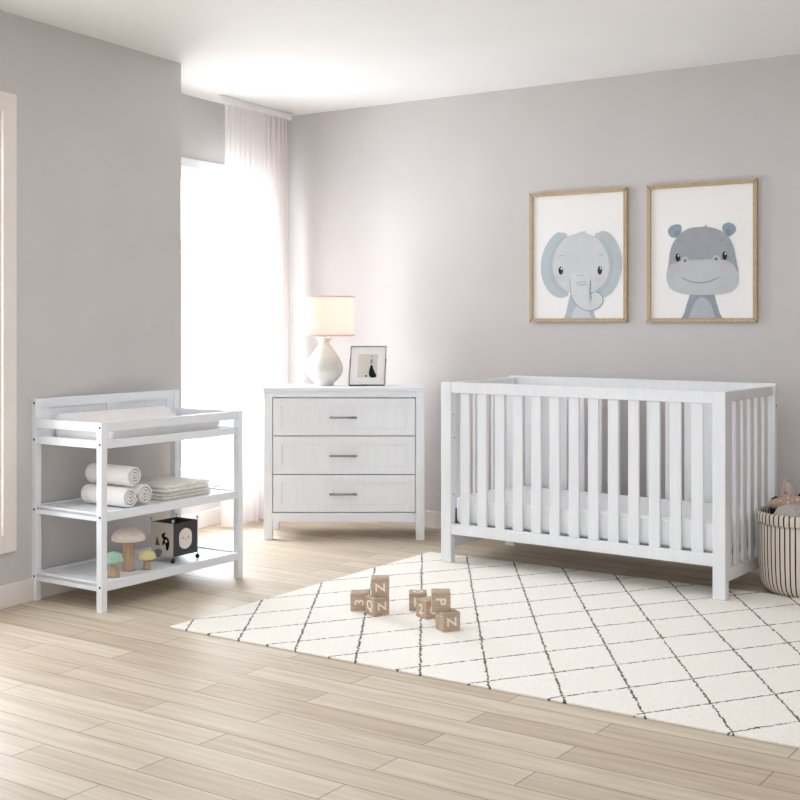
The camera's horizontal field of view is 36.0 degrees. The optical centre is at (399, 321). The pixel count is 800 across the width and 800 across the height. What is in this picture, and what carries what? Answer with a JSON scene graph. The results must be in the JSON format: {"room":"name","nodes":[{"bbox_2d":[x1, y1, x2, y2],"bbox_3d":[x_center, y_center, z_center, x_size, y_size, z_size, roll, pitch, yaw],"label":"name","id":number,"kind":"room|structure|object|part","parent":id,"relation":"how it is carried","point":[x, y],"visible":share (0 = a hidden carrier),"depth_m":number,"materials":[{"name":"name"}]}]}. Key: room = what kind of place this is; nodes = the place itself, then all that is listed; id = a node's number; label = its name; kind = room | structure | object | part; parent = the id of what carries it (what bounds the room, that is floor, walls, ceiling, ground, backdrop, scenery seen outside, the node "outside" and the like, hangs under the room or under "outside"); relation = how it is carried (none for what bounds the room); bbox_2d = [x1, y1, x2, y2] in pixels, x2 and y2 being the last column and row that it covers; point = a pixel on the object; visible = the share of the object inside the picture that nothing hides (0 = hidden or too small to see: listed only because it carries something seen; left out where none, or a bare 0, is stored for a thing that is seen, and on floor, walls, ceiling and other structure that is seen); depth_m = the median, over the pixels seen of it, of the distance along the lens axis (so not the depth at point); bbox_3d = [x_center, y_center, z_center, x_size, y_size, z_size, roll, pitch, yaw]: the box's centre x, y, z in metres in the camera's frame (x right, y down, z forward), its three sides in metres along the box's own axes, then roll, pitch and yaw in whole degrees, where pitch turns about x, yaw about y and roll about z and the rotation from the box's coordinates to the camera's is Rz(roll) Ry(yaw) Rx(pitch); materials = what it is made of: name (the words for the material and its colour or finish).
{"room":"children's room","nodes":[
{"label":"children's room","id":0,"kind":"room"},
{"bbox_2d":[0,10,224,585],"bbox_3d":[-2.722,-0.050,3.514,0.630,2.400,9.220,0,0,28],"label":"wall","id":1,"kind":"structure","parent":0,"point":[105,129],"depth_m":5.39,"materials":[{"name":"paint"}]},
{"bbox_2d":[0,91,16,554],"bbox_3d":[-1.933,0.003,4.434,0.148,1.852,1.332,0,0,28],"label":"window","id":2,"kind":"structure","parent":1,"relation":"in","point":[8,101],"depth_m":4.95,"materials":[{"name":"paint"}]},
{"bbox_2d":[0,507,220,609],"bbox_3d":[-2.688,1.104,3.416,0.507,0.092,9.080,0,0,28],"label":"baseboard","id":3,"kind":"structure","parent":1,"relation":"attached to","point":[20,592],"depth_m":5.07,"materials":[{"name":"paint"}]},
{"bbox_2d":[181,157,224,486],"bbox_3d":[-1.167,0.013,6.898,0.148,1.826,1.115,0,0,28],"label":"window","id":4,"kind":"structure","parent":1,"relation":"in","point":[202,187],"depth_m":6.90,"materials":[{"name":"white glass"}]},
{"bbox_2d":[0,519,799,799],"bbox_3d":[-2.316,1.180,3.508,12.400,0.060,10.800,0,0,34],"label":"floor","id":5,"kind":"structure","parent":0,"point":[119,703],"depth_m":3.58,"materials":[{"name":"brown wood"}]},
{"bbox_2d":[32,390,242,613],"bbox_3d":[-1.116,0.733,5.308,0.425,0.834,0.831,0,0,35],"label":"table","id":6,"kind":"object","parent":5,"relation":"on","point":[91,574],"visible":0.8,"depth_m":5.14,"materials":[{"name":"white wood"}]},
{"bbox_3d":[-1.505,0.734,5.091,0.030,0.833,0.030,0,0,34],"label":"leg","id":7,"kind":"part","parent":6,"relation":"part of","materials":[{"name":"white wood"}]},
{"bbox_3d":[-1.281,0.772,5.422,0.018,0.035,0.770,0,0,34],"label":"shelf rail","id":8,"kind":"part","parent":6,"relation":"part of","materials":[{"name":"white wood"}]},
{"bbox_3d":[-1.343,0.486,4.978,0.365,0.032,0.020,0,0,35],"label":"rail","id":9,"kind":"part","parent":6,"relation":"part of","materials":[{"name":"white wood"}]},
{"bbox_3d":[-1.344,1.049,4.977,0.365,0.036,0.018,0,0,35],"label":"shelf rail","id":10,"kind":"part","parent":6,"relation":"part of","materials":[{"name":"white wood"}]},
{"bbox_3d":[-1.344,0.772,4.977,0.365,0.035,0.018,0,0,35],"label":"shelf rail","id":11,"kind":"part","parent":6,"relation":"part of","materials":[{"name":"white wood"}]},
{"bbox_3d":[-1.343,0.417,4.978,0.365,0.037,0.020,0,0,35],"label":"guard rail","id":12,"kind":"part","parent":6,"relation":"part of","materials":[{"name":"white wood"}]},
{"bbox_3d":[-1.281,1.049,5.422,0.018,0.036,0.770,0,0,34],"label":"shelf rail","id":13,"kind":"part","parent":6,"relation":"part of","materials":[{"name":"white wood"}]},
{"bbox_3d":[-1.180,0.774,4.867,0.030,0.752,0.030,0,0,34],"label":"leg","id":14,"kind":"part","parent":6,"relation":"part of","materials":[{"name":"white wood"}]},
{"bbox_2d":[81,484,137,506],"bbox_3d":[-1.204,0.718,5.094,0.258,0.080,0.085,0,0,34],"label":"rolled towel","id":15,"kind":"object","parent":6,"relation":"on","point":[116,496],"visible":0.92,"depth_m":5.04,"materials":[{"name":"white fabric"}]},
{"bbox_2d":[85,463,140,486],"bbox_3d":[-1.199,0.638,5.137,0.258,0.085,0.079,0,0,34],"label":"rolled towel","id":16,"kind":"object","parent":15,"relation":"on","point":[119,475],"visible":0.85,"depth_m":5.08,"materials":[{"name":"white fabric"}]},
{"bbox_2d":[107,551,123,577],"bbox_3d":[-1.167,0.986,5.009,0.082,0.104,0.082,0,0,0],"label":"mushroom","id":17,"kind":"object","parent":6,"relation":"on","point":[114,558],"visible":0.88,"depth_m":4.99,"materials":[{"name":"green wood"}]},
{"bbox_3d":[-1.167,1.006,5.009,0.052,0.063,0.052,0,0,0],"label":"stem","id":18,"kind":"part","parent":17,"relation":"part of","materials":[{"name":"brown wood"}]},
{"bbox_2d":[111,527,144,571],"bbox_3d":[-1.135,0.948,5.136,0.140,0.180,0.140,0,0,0],"label":"mushroom","id":19,"kind":"object","parent":6,"relation":"on","point":[127,536],"visible":0.99,"depth_m":5.11,"materials":[{"name":"brown wood"}]},
{"bbox_3d":[-1.135,0.972,5.136,0.053,0.132,0.053,0,0,0],"label":"stem","id":20,"kind":"part","parent":19,"relation":"part of","materials":[{"name":"brown wood"}]},
{"bbox_2d":[107,483,151,502],"bbox_3d":[-1.164,0.712,5.171,0.258,0.079,0.085,0,0,35],"label":"rolled towel","id":21,"kind":"object","parent":6,"relation":"on","point":[143,492],"visible":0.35,"depth_m":5.10,"materials":[{"name":"white fabric"}]},
{"bbox_2d":[36,489,227,516],"bbox_3d":[-1.116,0.767,5.308,0.401,0.011,0.822,0,0,34],"label":"shelf","id":22,"kind":"object","parent":6,"relation":"attached to","point":[75,507],"depth_m":5.08,"materials":[{"name":"white wood"}]},
{"bbox_2d":[36,548,231,586],"bbox_3d":[-1.116,1.044,5.308,0.401,0.011,0.822,0,0,34],"label":"shelf","id":23,"kind":"object","parent":6,"relation":"attached to","point":[82,573],"depth_m":5.16,"materials":[{"name":"white wood"}]},
{"bbox_2d":[56,406,218,439],"bbox_3d":[-1.120,0.433,5.299,0.356,0.098,0.630,0,0,34],"label":"changing pad","id":24,"kind":"object","parent":6,"relation":"on","point":[155,411],"visible":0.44,"depth_m":5.25,"materials":[{"name":"white fabric"}]},
{"bbox_2d":[138,550,155,569],"bbox_3d":[-1.061,0.997,5.158,0.076,0.082,0.076,0,0,0],"label":"mushroom","id":25,"kind":"object","parent":6,"relation":"on","point":[146,555],"visible":1,"depth_m":5.14,"materials":[{"name":"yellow wood"}]},
{"bbox_3d":[-1.061,1.013,5.158,0.032,0.050,0.032,0,0,0],"label":"stem","id":26,"kind":"part","parent":25,"relation":"part of","materials":[{"name":"brown wood"}]},
{"bbox_3d":[-0.952,0.417,5.195,0.020,0.037,0.770,0,0,35],"label":"guard rail","id":27,"kind":"part","parent":6,"relation":"part of","materials":[{"name":"white wood"}]},
{"bbox_3d":[-0.952,0.486,5.195,0.020,0.032,0.770,0,0,35],"label":"rail","id":28,"kind":"part","parent":6,"relation":"part of","materials":[{"name":"white wood"}]},
{"bbox_3d":[-0.951,1.049,5.195,0.018,0.036,0.770,0,0,35],"label":"shelf rail","id":29,"kind":"part","parent":6,"relation":"part of","materials":[{"name":"white wood"}]},
{"bbox_3d":[-0.951,0.772,5.195,0.018,0.035,0.770,0,0,35],"label":"shelf rail","id":30,"kind":"part","parent":6,"relation":"part of","materials":[{"name":"white wood"}]},
{"bbox_3d":[-1.052,0.734,5.750,0.030,0.833,0.030,0,0,34],"label":"leg","id":31,"kind":"part","parent":6,"relation":"part of","materials":[{"name":"white wood"}]},
{"bbox_2d":[150,513,199,563],"bbox_3d":[-0.985,0.943,5.378,0.147,0.187,0.163,0,0,35],"label":"cube","id":32,"kind":"object","parent":6,"relation":"on","point":[176,536],"visible":0.96,"depth_m":5.33,"materials":[{"name":"grey fabric"}]},
{"bbox_3d":[-1.081,0.933,5.352,0.012,0.168,0.012,0,0,35],"label":"corner post","id":33,"kind":"part","parent":32,"relation":"part of","materials":[{"name":"grey metal"}]},
{"bbox_2d":[154,533,168,556],"bbox_3d":[-1.030,0.965,5.316,0.091,0.109,0.002,0,0,35],"label":"print","id":34,"kind":"object","parent":32,"relation":"on","point":[158,552],"depth_m":5.31},
{"bbox_3d":[-1.028,0.939,5.318,0.125,0.143,0.004,0,0,35],"label":"panel","id":35,"kind":"part","parent":32,"relation":"part of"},
{"bbox_3d":[-1.035,0.939,5.414,0.004,0.143,0.148,0,0,35],"label":"panel","id":36,"kind":"part","parent":32,"relation":"part of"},
{"bbox_3d":[-0.975,0.933,5.279,0.012,0.168,0.012,0,0,35],"label":"corner post","id":37,"kind":"part","parent":32,"relation":"part of","materials":[{"name":"grey metal"}]},
{"bbox_3d":[-0.933,0.939,5.344,0.004,0.143,0.148,0,0,34],"label":"panel","id":38,"kind":"part","parent":32,"relation":"part of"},
{"bbox_3d":[-0.944,0.939,5.441,0.125,0.143,0.004,0,0,35],"label":"panel","id":39,"kind":"part","parent":32,"relation":"part of","materials":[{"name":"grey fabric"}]},
{"bbox_3d":[-0.890,0.933,5.404,0.012,0.168,0.012,0,0,35],"label":"corner post","id":40,"kind":"part","parent":32,"relation":"part of","materials":[{"name":"grey metal"}]},
{"bbox_2d":[150,487,210,500],"bbox_3d":[-1.046,0.747,5.431,0.308,0.030,0.286,0,0,36],"label":"folded blanket","id":41,"kind":"object","parent":6,"relation":"on","point":[204,490],"visible":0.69,"depth_m":5.31,"materials":[{"name":"white fabric"}]},
{"bbox_2d":[138,475,209,492],"bbox_3d":[-1.047,0.715,5.428,0.305,0.033,0.278,0,0,33],"label":"folded blanket","id":42,"kind":"object","parent":41,"relation":"on","point":[158,483],"visible":0.79,"depth_m":5.37,"materials":[{"name":"white fabric"}]},
{"bbox_3d":[-0.889,0.417,5.639,0.365,0.037,0.020,0,0,35],"label":"guard rail","id":43,"kind":"part","parent":6,"relation":"part of","materials":[{"name":"white wood"}]},
{"bbox_3d":[-0.888,1.049,5.640,0.365,0.036,0.018,0,0,35],"label":"shelf rail","id":44,"kind":"part","parent":6,"relation":"part of","materials":[{"name":"white wood"}]},
{"bbox_3d":[-0.888,0.772,5.640,0.365,0.035,0.018,0,0,35],"label":"shelf rail","id":45,"kind":"part","parent":6,"relation":"part of","materials":[{"name":"white wood"}]},
{"bbox_3d":[-0.727,0.774,5.526,0.030,0.752,0.030,0,0,34],"label":"leg","id":46,"kind":"part","parent":6,"relation":"part of","materials":[{"name":"white wood"}]},
{"bbox_2d":[262,384,425,539],"bbox_3d":[-0.295,0.748,6.662,0.860,0.804,0.400,0,0,0],"label":"dresser","id":47,"kind":"object","parent":5,"relation":"on","point":[337,452],"visible":1,"depth_m":6.49,"materials":[{"name":"white wood"}]},
{"bbox_3d":[-0.696,0.758,6.510,0.046,0.783,0.046,0,0,0],"label":"leg","id":48,"kind":"part","parent":47,"relation":"part of","materials":[{"name":"white wood"}]},
{"bbox_3d":[-0.696,0.758,6.839,0.046,0.783,0.046,0,0,0],"label":"leg","id":49,"kind":"part","parent":47,"relation":"part of","materials":[{"name":"white wood"}]},
{"bbox_2d":[294,296,354,385],"bbox_3d":[-0.411,0.103,6.700,0.328,0.485,0.328,0,0,0],"label":"table lamp","id":50,"kind":"object","parent":47,"relation":"on","point":[324,316],"visible":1,"depth_m":6.59,"materials":[{"name":"ceramic"}]},
{"bbox_3d":[-0.411,-0.032,6.700,0.326,0.215,0.326,0,0,0],"label":"lamp shade","id":51,"kind":"part","parent":50,"relation":"part of","materials":[{"name":"fabric"}]},
{"bbox_3d":[-0.299,0.907,6.478,0.144,0.011,0.034,0,0,0],"label":"handle","id":52,"kind":"part","parent":47,"relation":"part of","materials":[{"name":"metal"}]},
{"bbox_3d":[-0.299,0.705,6.478,0.144,0.011,0.034,0,0,0],"label":"handle","id":53,"kind":"part","parent":47,"relation":"part of","materials":[{"name":"metal"}]},
{"bbox_3d":[-0.299,0.503,6.478,0.144,0.011,0.034,0,0,0],"label":"handle","id":54,"kind":"part","parent":47,"relation":"part of","materials":[{"name":"metal"}]},
{"bbox_3d":[-0.295,0.383,6.503,0.756,0.031,0.028,0,0,0],"label":"rail","id":55,"kind":"part","parent":47,"relation":"part of","materials":[{"name":"white wood"}]},
{"bbox_3d":[-0.295,0.905,6.655,0.752,0.198,0.333,0,0,0],"label":"drawer","id":56,"kind":"part","parent":47,"relation":"part of","materials":[{"name":"white wood"}]},
{"bbox_3d":[-0.295,0.703,6.655,0.752,0.200,0.333,0,0,0],"label":"drawer","id":57,"kind":"part","parent":47,"relation":"part of","materials":[{"name":"white wood"}]},
{"bbox_3d":[-0.295,0.501,6.655,0.752,0.199,0.333,0,0,0],"label":"drawer","id":58,"kind":"part","parent":47,"relation":"part of","materials":[{"name":"white wood"}]},
{"bbox_3d":[-0.295,1.031,6.503,0.756,0.048,0.028,0,0,0],"label":"rail","id":59,"kind":"part","parent":47,"relation":"part of","materials":[{"name":"white wood"}]},
{"bbox_2d":[347,346,386,385],"bbox_3d":[-0.178,0.238,6.698,0.214,0.215,0.086,0,0,-4],"label":"photo frame","id":60,"kind":"object","parent":47,"relation":"on","point":[367,364],"visible":1,"depth_m":6.67,"materials":[{"name":"black metal"}]},
{"bbox_2d":[357,354,377,377],"bbox_3d":[-0.176,0.238,6.675,0.114,0.127,0.022,0,0,-4],"label":"photograph","id":61,"kind":"object","parent":60,"relation":"attached to","point":[367,364],"depth_m":6.68},
{"bbox_3d":[0.106,0.758,6.510,0.046,0.783,0.046,0,0,0],"label":"leg","id":62,"kind":"part","parent":47,"relation":"part of","materials":[{"name":"white wood"}]},
{"bbox_2d":[170,552,799,748],"bbox_3d":[0.781,1.146,4.601,2.750,0.008,1.810,0,0,34],"label":"area rug","id":63,"kind":"object","parent":5,"relation":"on","point":[669,652],"visible":1,"depth_m":4.45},
{"bbox_2d":[350,590,368,610],"bbox_3d":[-0.161,1.107,4.889,0.070,0.070,0.071,0,0,0],"label":"block","id":64,"kind":"object","parent":63,"relation":"on","point":[357,597],"visible":0.98,"depth_m":4.85,"materials":[{"name":"brown wood"}]},
{"bbox_2d":[365,595,388,615],"bbox_3d":[-0.089,1.107,4.814,0.071,0.070,0.071,0,0,-33],"label":"block","id":65,"kind":"object","parent":63,"relation":"on","point":[374,605],"visible":0.99,"depth_m":4.79,"materials":[{"name":"brown wood"}]},
{"bbox_2d":[371,575,388,595],"bbox_3d":[-0.077,1.036,4.835,0.070,0.070,0.071,0,0,0],"label":"block","id":66,"kind":"object","parent":65,"relation":"on","point":[379,583],"visible":1,"depth_m":4.80,"materials":[{"name":"brown wood"}]},
{"bbox_2d":[409,590,426,610],"bbox_3d":[0.071,1.107,4.892,0.070,0.071,0.071,0,0,0],"label":"block","id":67,"kind":"object","parent":63,"relation":"on","point":[413,594],"visible":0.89,"depth_m":4.86,"materials":[{"name":"brown wood"}]},
{"bbox_2d":[416,596,435,618],"bbox_3d":[0.110,1.107,4.765,0.071,0.070,0.071,0,0,-33],"label":"block","id":68,"kind":"object","parent":63,"relation":"on","point":[423,604],"visible":0.68,"depth_m":4.74,"materials":[{"name":"brown wood"}]},
{"bbox_2d":[436,608,459,631],"bbox_3d":[0.177,1.107,4.568,0.070,0.070,0.071,0,0,-23],"label":"block","id":69,"kind":"object","parent":63,"relation":"on","point":[446,621],"visible":0.99,"depth_m":4.54,"materials":[{"name":"brown wood"}]},
{"bbox_2d":[431,589,449,610],"bbox_3d":[0.152,1.036,4.588,0.070,0.070,0.071,0,0,0],"label":"block","id":70,"kind":"object","parent":69,"relation":"on","point":[440,598],"visible":1,"depth_m":4.55,"materials":[{"name":"brown wood"}]},
{"bbox_2d":[441,375,776,600],"bbox_3d":[0.952,0.714,5.705,1.412,0.873,0.636,0,0,36],"label":"crib","id":71,"kind":"object","parent":63,"relation":"on","point":[730,428],"visible":0.91,"depth_m":5.46,"materials":[{"name":"white paint"}]},
{"bbox_3d":[0.229,0.714,5.867,0.056,0.856,0.040,0,0,36],"label":"leg","id":72,"kind":"part","parent":71,"relation":"part of","materials":[{"name":"white paint"}]},
{"bbox_3d":[0.402,1.048,6.104,0.028,0.055,0.546,0,0,36],"label":"rail","id":73,"kind":"part","parent":71,"relation":"part of","materials":[{"name":"white paint"}]},
{"bbox_3d":[0.402,0.309,6.104,0.028,0.042,0.546,0,0,36],"label":"rail","id":74,"kind":"part","parent":71,"relation":"part of","materials":[{"name":"white paint"}]},
{"bbox_3d":[0.572,0.718,6.337,0.050,0.864,0.030,0,0,36],"label":"leg","id":75,"kind":"part","parent":71,"relation":"part of","materials":[{"name":"white paint"}]},
{"bbox_3d":[0.773,0.311,5.464,1.299,0.050,0.032,0,0,36],"label":"rail","id":76,"kind":"part","parent":71,"relation":"part of","materials":[{"name":"white paint"}]},
{"bbox_3d":[0.774,0.983,5.465,1.299,0.050,0.030,0,0,36],"label":"rail","id":77,"kind":"part","parent":71,"relation":"part of","materials":[{"name":"white paint"}]},
{"bbox_2d":[457,485,754,552],"bbox_3d":[0.947,0.897,5.699,1.307,0.131,0.531,0,0,36],"label":"mattress","id":78,"kind":"object","parent":71,"relation":"in","point":[603,498],"visible":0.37,"depth_m":5.52,"materials":[{"name":"fabric"}]},
{"bbox_3d":[1.320,0.714,5.063,0.056,0.856,0.040,0,0,36],"label":"leg","id":79,"kind":"part","parent":71,"relation":"part of","materials":[{"name":"white paint"}]},
{"bbox_3d":[1.496,1.048,5.298,0.028,0.055,0.546,0,0,36],"label":"rail","id":80,"kind":"part","parent":71,"relation":"part of","materials":[{"name":"white paint"}]},
{"bbox_3d":[1.496,0.309,5.298,0.028,0.042,0.546,0,0,36],"label":"rail","id":81,"kind":"part","parent":71,"relation":"part of","materials":[{"name":"white paint"}]},
{"bbox_3d":[1.667,0.718,5.529,0.050,0.864,0.030,0,0,36],"label":"leg","id":82,"kind":"part","parent":71,"relation":"part of","materials":[{"name":"white paint"}]},
{"bbox_2d":[755,505,799,597],"bbox_3d":[1.718,0.972,5.222,0.402,0.340,0.402,0,0,0],"label":"basket","id":83,"kind":"object","parent":63,"relation":"on","point":[778,535],"visible":0.88,"depth_m":5.10,"materials":[{"name":"beige fabric"}]},
{"bbox_2d":[770,496,778,513],"bbox_3d":[1.628,0.939,5.327,0.052,0.372,0.052,0,0,0],"label":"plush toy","id":84,"kind":"object","parent":83,"relation":"in","point":[772,510],"visible":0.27,"depth_m":5.31,"materials":[{"name":"black fabric"}]},
{"bbox_2d":[768,496,799,509],"bbox_3d":[1.728,0.784,5.256,0.315,0.082,0.094,0,0,-3],"label":"plush toy","id":85,"kind":"object","parent":83,"relation":"in","point":[775,503],"visible":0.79,"depth_m":5.23,"materials":[{"name":"fabric"}]},
{"bbox_2d":[774,504,799,516],"bbox_3d":[1.643,0.942,5.142,0.172,0.366,0.134,0,0,0],"label":"plush toy","id":86,"kind":"object","parent":83,"relation":"in","point":[793,510],"visible":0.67,"depth_m":5.10,"materials":[{"name":"white fabric"}]},
{"bbox_2d":[780,479,795,496],"bbox_3d":[1.688,0.902,5.342,0.072,0.445,0.072,0,0,0],"label":"plush toy","id":87,"kind":"object","parent":83,"relation":"in","point":[787,489],"visible":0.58,"depth_m":5.33,"materials":[{"name":"beige fabric"}]},
{"bbox_2d":[0,0,799,115],"bbox_3d":[-2.316,-1.290,3.508,12.400,0.080,10.800,0,0,34],"label":"ceiling","id":88,"kind":"structure","parent":0,"point":[294,57],"depth_m":5.46,"materials":[{"name":"paint"}]},
{"bbox_2d":[219,95,291,526],"bbox_3d":[-0.823,-0.056,7.080,0.091,2.387,0.700,0,0,28],"label":"sheer curtain","id":89,"kind":"object","parent":88,"relation":"hanging from","point":[256,291],"visible":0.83,"depth_m":7.04,"materials":[{"name":"white fabric"}]},
{"bbox_2d":[287,54,799,511],"bbox_3d":[1.998,-0.050,5.725,6.600,2.400,0.140,0,0,34],"label":"wall","id":90,"kind":"structure","parent":0,"point":[417,212],"depth_m":6.57,"materials":[{"name":"paint"}]},
{"bbox_2d":[386,510,754,561],"bbox_3d":[1.918,1.104,5.687,6.490,0.092,0.015,0,0,34],"label":"baseboard","id":91,"kind":"structure","parent":90,"relation":"attached to","point":[432,519],"depth_m":6.87,"materials":[{"name":"paint"}]},
{"bbox_2d":[529,187,627,321],"bbox_3d":[0.920,-0.340,6.367,0.562,0.686,0.022,0,0,35],"label":"framed picture","id":92,"kind":"object","parent":90,"relation":"attached to","point":[578,240],"visible":1,"depth_m":6.36,"materials":[{"name":"white paper"}]},
{"bbox_2d":[646,178,757,322],"bbox_3d":[1.466,-0.340,5.991,0.562,0.686,0.023,0,0,35],"label":"framed picture","id":93,"kind":"object","parent":90,"relation":"attached to","point":[702,237],"visible":1,"depth_m":5.99,"materials":[{"name":"white paper"}]}
]}

